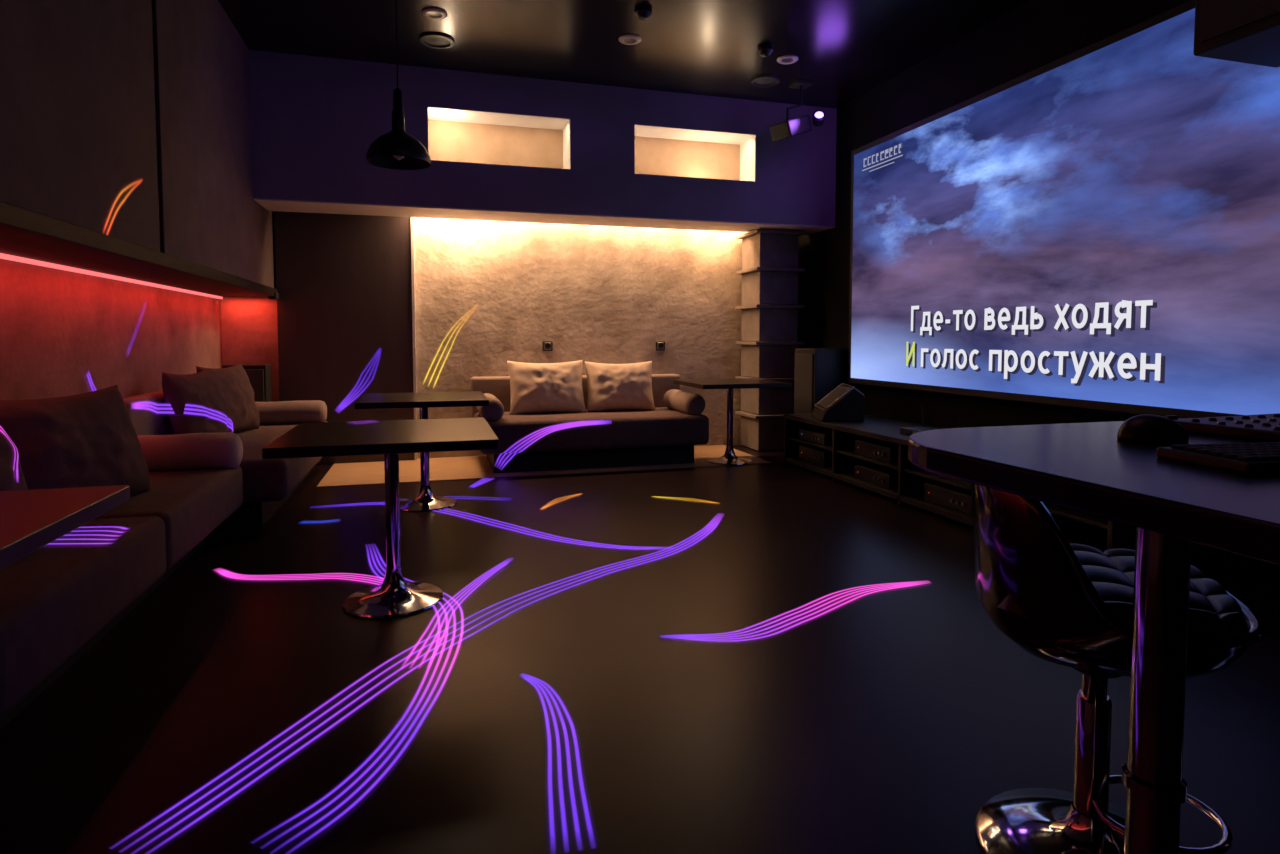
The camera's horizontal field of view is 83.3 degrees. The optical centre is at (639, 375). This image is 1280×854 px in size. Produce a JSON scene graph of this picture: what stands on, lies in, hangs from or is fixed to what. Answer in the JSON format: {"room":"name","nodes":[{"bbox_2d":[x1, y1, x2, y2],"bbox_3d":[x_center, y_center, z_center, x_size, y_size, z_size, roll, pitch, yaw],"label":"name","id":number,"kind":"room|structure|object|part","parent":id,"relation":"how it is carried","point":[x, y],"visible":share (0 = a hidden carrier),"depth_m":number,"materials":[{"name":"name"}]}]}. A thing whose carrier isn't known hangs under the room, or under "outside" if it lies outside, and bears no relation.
{"room":"karaoke lounge","nodes":[
{"label":"karaoke lounge","id":0,"kind":"room"},
{"bbox_2d":[0,259,221,399],"bbox_3d":[-2.474,-0.646,1.906,0.150,3.390,9.300,-1,3,-16],"label":"wall","id":1,"kind":"structure","parent":0,"point":[63,333],"depth_m":3.91,"materials":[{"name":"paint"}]},
{"bbox_2d":[0,0,278,299],"bbox_3d":[-2.166,-1.392,1.956,0.490,1.905,9.100,-1,3,-16],"label":"wall","id":2,"kind":"structure","parent":0,"point":[126,125],"depth_m":3.38,"materials":[{"name":"brown wood"}]},
{"bbox_3d":[-2.078,-1.459,2.286,0.035,1.805,2.810,-1,3,-16],"label":"panel","id":3,"kind":"part","parent":2,"relation":"part of","materials":[{"name":"wood"}]},
{"bbox_2d":[0,253,222,298],"bbox_3d":[-2.428,-0.457,2.075,0.017,0.020,8.780,-1,3,-16],"label":"led strip","id":4,"kind":"object","parent":2,"relation":"attached to","point":[2,256],"visible":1,"depth_m":3.87,"materials":[{"name":"red plastic"}]},
{"bbox_3d":[-2.876,-1.603,5.028,0.035,1.805,2.789,-1,3,-16],"label":"panel","id":5,"kind":"part","parent":2,"relation":"part of","materials":[{"name":"wood"}]},
{"bbox_2d":[221,211,796,458],"bbox_3d":[-0.998,-0.920,7.143,5.810,3.390,0.150,-1,3,-16],"label":"wall","id":6,"kind":"structure","parent":0,"point":[489,294],"depth_m":7.13,"materials":[{"name":"paint"}]},
{"bbox_2d":[411,217,417,459],"bbox_3d":[-2.111,-0.502,6.721,0.025,2.600,0.080,-1,3,-16],"label":"frame edge","id":7,"kind":"object","parent":6,"relation":"attached to","point":[412,218],"visible":0.64,"depth_m":6.68,"materials":[{"name":"white paint"}]},
{"bbox_2d":[275,211,414,464],"bbox_3d":[-2.672,-0.494,6.564,1.140,2.600,0.070,-1,3,-16],"label":"leaf","id":8,"kind":"object","parent":7,"relation":"attached to","point":[344,281],"visible":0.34,"depth_m":6.53,"materials":[{"name":"brown wood"}]},
{"bbox_2d":[543,341,552,350],"bbox_3d":[-0.911,-0.292,7.108,0.100,0.100,0.030,-1,3,-16],"label":"wall socket","id":9,"kind":"object","parent":6,"relation":"attached to","point":[547,345],"visible":1,"depth_m":7.10,"materials":[{"name":"black plastic"}]},
{"bbox_2d":[656,341,664,350],"bbox_3d":[0.213,-0.309,7.434,0.100,0.100,0.030,-1,3,-16],"label":"wall socket","id":10,"kind":"object","parent":6,"relation":"attached to","point":[660,345],"visible":1,"depth_m":7.43,"materials":[{"name":"black plastic"}]},
{"bbox_2d":[250,50,836,234],"bbox_3d":[-0.631,-2.013,6.609,5.170,1.152,0.530,-1,3,-16],"label":"wall","id":11,"kind":"structure","parent":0,"point":[499,147],"depth_m":6.36,"materials":[{"name":"purple paint"}]},
{"bbox_2d":[218,0,1028,108],"bbox_3d":[0.292,-2.430,2.617,6.010,0.100,9.500,-1,3,-16],"label":"ceiling","id":12,"kind":"structure","parent":0,"point":[847,49],"depth_m":5.36,"materials":[{"name":"black paint"}]},
{"bbox_2d":[366,0,430,169],"bbox_3d":[-1.387,-1.840,4.109,0.356,1.234,0.356,-1,3,-16],"label":"pendant lamp","id":13,"kind":"object","parent":12,"relation":"hanging from","point":[396,149],"visible":1,"depth_m":4.10,"materials":[{"name":"black plastic"}]},
{"bbox_3d":[-1.387,-2.032,4.099,0.008,0.790,0.008,-1,3,-16],"label":"cord","id":14,"kind":"part","parent":13,"relation":"part of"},
{"bbox_3d":[-1.387,-1.433,4.130,0.356,0.420,0.356,-1,3,-16],"label":"lamp shade","id":15,"kind":"part","parent":13,"relation":"part of","materials":[{"name":"black plastic"}]},
{"bbox_3d":[-1.387,-1.297,4.138,0.344,0.143,0.344,-1,3,-16],"label":"lamp shade","id":16,"kind":"part","parent":13,"relation":"part of","materials":[{"name":"black metal"}]},
{"bbox_3d":[-1.387,-1.303,4.137,0.072,0.130,0.072,-1,3,-16],"label":"bulb","id":17,"kind":"part","parent":13,"relation":"part of","materials":[{"name":"white glass"}]},
{"bbox_2d":[422,8,446,19],"bbox_3d":[-1.418,-2.497,4.973,0.170,0.014,0.170,-1,3,-16],"label":"recessed light","id":18,"kind":"object","parent":12,"relation":"in","point":[431,13],"visible":1,"depth_m":4.96,"materials":[{"name":"white plastic"}]},
{"bbox_2d":[419,33,454,48],"bbox_3d":[-1.527,-2.518,5.420,0.260,0.018,0.260,-1,3,-16],"label":"ceiling speaker","id":19,"kind":"object","parent":12,"relation":"attached to","point":[433,40],"depth_m":5.41},
{"bbox_2d":[619,34,640,44],"bbox_3d":[-0.075,-2.519,5.404,0.170,0.014,0.170,-1,3,-16],"label":"recessed light","id":20,"kind":"object","parent":12,"relation":"in","point":[629,39],"visible":1,"depth_m":5.40,"materials":[{"name":"white plastic"}]},
{"bbox_2d":[634,6,651,19],"bbox_3d":[0.023,-2.471,4.924,0.124,0.060,0.124,-1,3,-16],"label":"smoke detector","id":21,"kind":"object","parent":12,"relation":"attached to","point":[642,12],"visible":1,"depth_m":4.89,"materials":[{"name":"black plastic"}]},
{"bbox_2d":[757,45,772,56],"bbox_3d":[0.969,-2.505,5.573,0.124,0.060,0.124,-1,3,-16],"label":"smoke detector","id":22,"kind":"object","parent":12,"relation":"attached to","point":[763,50],"visible":1,"depth_m":5.54,"materials":[{"name":"black plastic"}]},
{"bbox_2d":[777,55,797,63],"bbox_3d":[1.187,-2.540,5.791,0.170,0.014,0.170,-1,3,-16],"label":"recessed light","id":23,"kind":"object","parent":12,"relation":"in","point":[786,59],"visible":1,"depth_m":5.78,"materials":[{"name":"white plastic"}]},
{"bbox_2d":[770,80,825,141],"bbox_3d":[1.395,-2.316,6.295,0.397,0.513,0.346,-2,4,-36],"label":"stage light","id":24,"kind":"object","parent":12,"relation":"hanging from","point":[788,128],"visible":1,"depth_m":6.26,"materials":[{"name":"black plastic"}]},
{"bbox_3d":[1.419,-2.566,6.353,0.160,0.020,0.150,-1,3,-16],"label":"ceiling plate","id":25,"kind":"part","parent":24,"relation":"part of","materials":[{"name":"black metal"}]},
{"bbox_2d":[0,445,1279,853],"bbox_3d":[0.292,1.055,2.799,6.010,0.100,9.500,-1,3,-16],"label":"floor","id":26,"kind":"structure","parent":0,"point":[776,657],"depth_m":2.32,"materials":[{"name":"concrete"}]},
{"bbox_2d":[0,485,129,568],"bbox_3d":[-1.645,0.697,1.508,0.760,0.750,0.780,-1,3,-16],"label":"pedestal table","id":27,"kind":"object","parent":26,"relation":"on","point":[30,520],"visible":1,"depth_m":1.68,"materials":[{"name":"black wood"}]},
{"bbox_2d":[0,385,242,729],"bbox_3d":[-2.279,0.535,2.884,0.715,0.930,2.490,-1,3,-16],"label":"sofa","id":28,"kind":"object","parent":26,"relation":"on","point":[58,600],"visible":0.79,"depth_m":2.77,"materials":[{"name":"fabric"}]},
{"bbox_2d":[0,425,27,490],"bbox_3d":[-2.170,0.374,2.225,0.262,0.520,0.720,-17,6,-9],"label":"pillow","id":29,"kind":"object","parent":28,"relation":"on","point":[12,478],"depth_m":2.43,"materials":[{"name":"brown fabric"}]},
{"bbox_2d":[0,385,150,496],"bbox_3d":[-2.394,0.323,3.023,0.258,0.540,0.780,-16,3,1],"label":"pillow","id":30,"kind":"object","parent":28,"relation":"on","point":[89,439],"depth_m":2.95,"materials":[{"name":"brown fabric"}]},
{"bbox_2d":[0,516,165,718],"bbox_3d":[-2.105,0.731,2.288,0.690,0.260,1.230,-1,3,-16],"label":"seat cushion","id":31,"kind":"object","parent":28,"relation":"on","point":[55,598],"depth_m":2.24,"materials":[{"name":"fabric"}]},
{"bbox_2d":[95,466,242,570],"bbox_3d":[-2.454,0.668,3.485,0.690,0.260,1.255,-1,3,-16],"label":"seat cushion","id":32,"kind":"object","parent":28,"relation":"on","point":[191,502],"depth_m":3.40,"materials":[{"name":"fabric"}]},
{"bbox_2d":[123,363,326,529],"bbox_3d":[-2.837,0.405,5.150,0.910,0.952,2.140,-1,3,-16],"label":"sofa","id":33,"kind":"object","parent":26,"relation":"on","point":[208,400],"visible":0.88,"depth_m":4.59,"materials":[{"name":"fabric"}]},
{"bbox_3d":[-3.211,0.337,5.038,0.130,0.500,2.140,-1,3,-16],"label":"backrest","id":34,"kind":"part","parent":33,"relation":"part of","materials":[{"name":"fabric"}]},
{"bbox_2d":[162,368,232,433],"bbox_3d":[-2.903,0.222,4.746,0.241,0.540,0.620,-14,4,-5],"label":"pillow","id":35,"kind":"object","parent":33,"relation":"on","point":[196,402],"depth_m":4.56,"materials":[{"name":"brown fabric"}]},
{"bbox_2d":[196,363,258,432],"bbox_3d":[-3.093,0.177,5.419,0.248,0.540,0.620,-14,3,-1],"label":"pillow","id":36,"kind":"object","parent":33,"relation":"on","point":[237,388],"depth_m":5.39,"materials":[{"name":"brown fabric"}]},
{"bbox_3d":[-2.837,0.580,5.180,0.900,0.260,2.100,-1,3,-16],"label":"seat","id":37,"kind":"part","parent":33,"relation":"part of","materials":[{"name":"fabric"}]},
{"bbox_2d":[222,364,270,401],"bbox_3d":[-3.399,0.364,6.244,0.340,0.920,0.205,-1,3,-16],"label":"loudspeaker","id":38,"kind":"object","parent":26,"relation":"on","point":[259,375],"visible":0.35,"depth_m":6.17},
{"bbox_2d":[245,369,263,401],"bbox_3d":[-3.373,0.339,6.152,0.300,0.780,0.017,-1,3,-16],"label":"grille","id":39,"kind":"object","parent":38,"relation":"attached to","point":[256,376],"depth_m":6.16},
{"bbox_2d":[262,418,498,618],"bbox_3d":[-1.078,0.612,3.139,0.850,0.750,0.820,-1,3,-16],"label":"pedestal table","id":40,"kind":"object","parent":26,"relation":"on","point":[395,597],"visible":1,"depth_m":3.05,"materials":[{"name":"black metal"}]},
{"bbox_2d":[354,391,488,511],"bbox_3d":[-1.479,0.517,4.946,0.820,0.750,0.800,-1,3,-16],"label":"pedestal table","id":41,"kind":"object","parent":26,"relation":"on","point":[425,501],"visible":0.95,"depth_m":4.84,"materials":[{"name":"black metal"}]},
{"bbox_2d":[317,445,771,486],"bbox_3d":[-0.796,0.801,6.625,3.860,0.006,1.130,-1,3,-16],"label":"floor","id":42,"kind":"structure","parent":26,"relation":"on","point":[468,467],"depth_m":6.27,"materials":[{"name":"brown wood"}]},
{"bbox_2d":[470,360,708,472],"bbox_3d":[-0.484,0.326,6.712,2.080,0.934,1.030,-1,3,-16],"label":"sofa","id":43,"kind":"object","parent":42,"relation":"on","point":[543,416],"visible":0.95,"depth_m":6.51,"materials":[{"name":"fabric"}]},
{"bbox_2d":[507,360,585,414],"bbox_3d":[-0.869,0.106,6.735,0.720,0.520,0.276,-1,-13,-18],"label":"pillow","id":44,"kind":"object","parent":43,"relation":"on","point":[536,388],"depth_m":6.64,"materials":[{"name":"fabric"}]},
{"bbox_3d":[-0.604,0.238,7.120,2.080,0.480,0.170,-1,3,-16],"label":"backrest","id":45,"kind":"part","parent":43,"relation":"part of","materials":[{"name":"fabric"}]},
{"bbox_3d":[-0.479,0.485,6.701,2.040,0.270,0.990,-1,3,-16],"label":"seat","id":46,"kind":"part","parent":43,"relation":"part of","materials":[{"name":"fabric"}]},
{"bbox_2d":[585,361,654,411],"bbox_3d":[-0.192,0.102,6.947,0.670,0.500,0.272,-1,-12,-13],"label":"pillow","id":47,"kind":"object","parent":43,"relation":"on","point":[611,387],"depth_m":6.85,"materials":[{"name":"fabric"}]},
{"bbox_2d":[674,378,790,464],"bbox_3d":[0.836,0.425,6.689,0.840,0.750,0.800,-1,3,-16],"label":"pedestal table","id":48,"kind":"object","parent":42,"relation":"on","point":[729,457],"visible":1,"depth_m":6.62,"materials":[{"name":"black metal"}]},
{"bbox_2d":[735,229,804,450],"bbox_3d":[1.340,-0.355,7.478,0.530,2.215,0.510,-1,3,-16],"label":"shelf unit","id":49,"kind":"object","parent":26,"relation":"on","point":[769,308],"visible":0.88,"depth_m":7.30,"materials":[{"name":"brown wood"}]},
{"bbox_2d":[784,413,1219,569],"bbox_3d":[2.108,0.655,5.079,0.700,0.460,3.300,-1,3,-16],"label":"media console","id":50,"kind":"object","parent":26,"relation":"on","point":[1103,534],"visible":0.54,"depth_m":4.97},
{"bbox_2d":[799,445,831,466],"bbox_3d":[1.659,0.688,6.254,0.428,0.130,0.420,-1,3,-16],"label":"amplifier","id":51,"kind":"object","parent":50,"relation":"on","point":[812,454],"visible":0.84,"depth_m":6.13,"materials":[{"name":"black plastic"}]},
{"bbox_2d":[799,428,831,444],"bbox_3d":[1.659,0.523,6.245,0.428,0.090,0.420,-1,3,-16],"label":"amplifier","id":52,"kind":"object","parent":50,"relation":"on","point":[823,436],"visible":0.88,"depth_m":6.17,"materials":[{"name":"black plastic"}]},
{"bbox_2d":[811,383,864,421],"bbox_3d":[1.679,0.221,6.144,0.356,0.291,0.480,0,3,4],"label":"stage monitor","id":53,"kind":"object","parent":50,"relation":"on","point":[845,403],"visible":1,"depth_m":5.91,"materials":[{"name":"black plastic"}]},
{"bbox_2d":[815,383,854,410],"bbox_3d":[1.654,0.179,6.143,0.245,0.207,0.459,0,3,4],"label":"grille","id":54,"kind":"object","parent":53,"relation":"attached to","point":[842,398],"depth_m":5.93,"materials":[{"name":"grey metal"}]},
{"bbox_2d":[854,464,897,488],"bbox_3d":[1.905,0.747,5.411,0.428,0.100,0.440,-1,3,-16],"label":"amplifier","id":55,"kind":"object","parent":50,"relation":"on","point":[884,476],"visible":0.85,"depth_m":5.33,"materials":[{"name":"black plastic"}]},
{"bbox_2d":[855,439,898,462],"bbox_3d":[1.905,0.557,5.401,0.428,0.110,0.440,-1,3,-16],"label":"amplifier","id":56,"kind":"object","parent":50,"relation":"on","point":[885,451],"visible":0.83,"depth_m":5.30,"materials":[{"name":"black plastic"}]},
{"bbox_2d":[900,405,960,434],"bbox_3d":[2.029,0.326,5.039,0.204,0.201,0.408,-1,3,-16],"label":"router","id":57,"kind":"object","parent":50,"relation":"on","point":[903,430],"visible":0.46,"depth_m":5.14,"materials":[{"name":"black plastic"}]},
{"bbox_2d":[924,482,971,515],"bbox_3d":[2.134,0.778,4.624,0.428,0.120,0.440,-1,3,-16],"label":"amplifier","id":58,"kind":"object","parent":50,"relation":"on","point":[956,498],"visible":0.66,"depth_m":4.56,"materials":[{"name":"black plastic"}]},
{"bbox_2d":[908,418,1279,853],"bbox_3d":[1.320,0.610,1.261,1.480,0.950,1.060,-1,3,-16],"label":"bar table","id":59,"kind":"object","parent":26,"relation":"on","point":[1172,505],"visible":1,"depth_m":1.12,"materials":[{"name":"black laminate"}]},
{"bbox_2d":[1117,414,1188,442],"bbox_3d":[1.008,0.101,1.414,0.136,0.051,0.084,0,3,-6],"label":"computer mouse","id":60,"kind":"object","parent":59,"relation":"on","point":[1149,428],"visible":1,"depth_m":1.39,"materials":[{"name":"black plastic"}]},
{"bbox_2d":[1157,442,1279,474],"bbox_3d":[1.092,0.128,1.159,0.440,0.024,0.160,0,3,-8],"label":"keyboard","id":61,"kind":"object","parent":59,"relation":"on","point":[1260,457],"visible":1,"depth_m":1.12,"materials":[{"name":"black plastic"}]},
{"bbox_2d":[1174,413,1279,441],"bbox_3d":[1.370,0.106,1.530,0.400,0.028,0.240,-1,3,-20],"label":"mixer","id":62,"kind":"object","parent":59,"relation":"on","point":[1261,427],"visible":0.98,"depth_m":1.48,"materials":[{"name":"black plastic"}]},
{"bbox_2d":[971,483,1265,853],"bbox_3d":[0.995,0.623,1.573,0.517,0.892,0.517,1,3,21],"label":"bar stool","id":63,"kind":"object","parent":26,"relation":"on","point":[1061,602],"visible":0.8,"depth_m":1.46,"materials":[{"name":"leather"}]},
{"bbox_3d":[0.961,0.650,1.527,0.016,0.052,0.120,2,4,36],"label":"lever","id":64,"kind":"part","parent":63,"relation":"part of","materials":[{"name":"black plastic"}]},
{"bbox_3d":[0.995,0.454,1.565,0.470,0.070,0.470,1,3,21],"label":"quilted seat","id":65,"kind":"part","parent":63,"relation":"part of","materials":[{"name":"leather"}]},
{"bbox_2d":[750,75,780,86],"bbox_3d":[1.091,-2.562,6.263,0.260,0.018,0.260,-1,3,-16],"label":"ceiling speaker","id":66,"kind":"object","parent":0,"point":[761,80],"depth_m":6.25},
{"bbox_2d":[794,348,850,413],"bbox_3d":[1.744,0.263,6.934,0.395,1.050,0.400,-1,3,-16],"label":"loudspeaker","id":67,"kind":"object","parent":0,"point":[818,371],"visible":0.45,"depth_m":6.74,"materials":[{"name":"black wood"}]},
{"bbox_2d":[794,353,813,413],"bbox_3d":[1.561,0.240,6.880,0.015,0.900,0.340,-1,3,-16],"label":"grille","id":68,"kind":"object","parent":67,"relation":"attached to","point":[804,362],"depth_m":6.85,"materials":[{"name":"black fabric"}]},
{"bbox_2d":[797,0,1279,580],"bbox_3d":[3.058,-0.730,3.510,0.150,3.390,9.300,-1,3,-16],"label":"wall","id":69,"kind":"structure","parent":0,"point":[1035,34],"depth_m":5.54,"materials":[{"name":"black paint"}]},
{"bbox_2d":[848,0,1279,418],"bbox_3d":[2.463,-0.896,4.815,0.060,2.115,3.750,-1,3,-16],"label":"projection screen","id":70,"kind":"object","parent":69,"relation":"attached to","point":[1096,226],"visible":1,"depth_m":4.20,"materials":[{"name":"fabric"}]},
{"bbox_2d":[1193,0,1279,67],"bbox_3d":[2.746,-1.660,2.823,0.805,0.680,0.550,-1,3,-16],"label":"loudspeaker","id":71,"kind":"object","parent":69,"relation":"attached to","point":[1243,31],"visible":1,"depth_m":2.87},
{"bbox_2d":[1200,0,1279,41],"bbox_3d":[2.366,-1.654,2.713,0.015,0.600,0.470,-1,3,-16],"label":"grille","id":72,"kind":"object","parent":71,"relation":"attached to","point":[1220,20],"depth_m":2.83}
]}

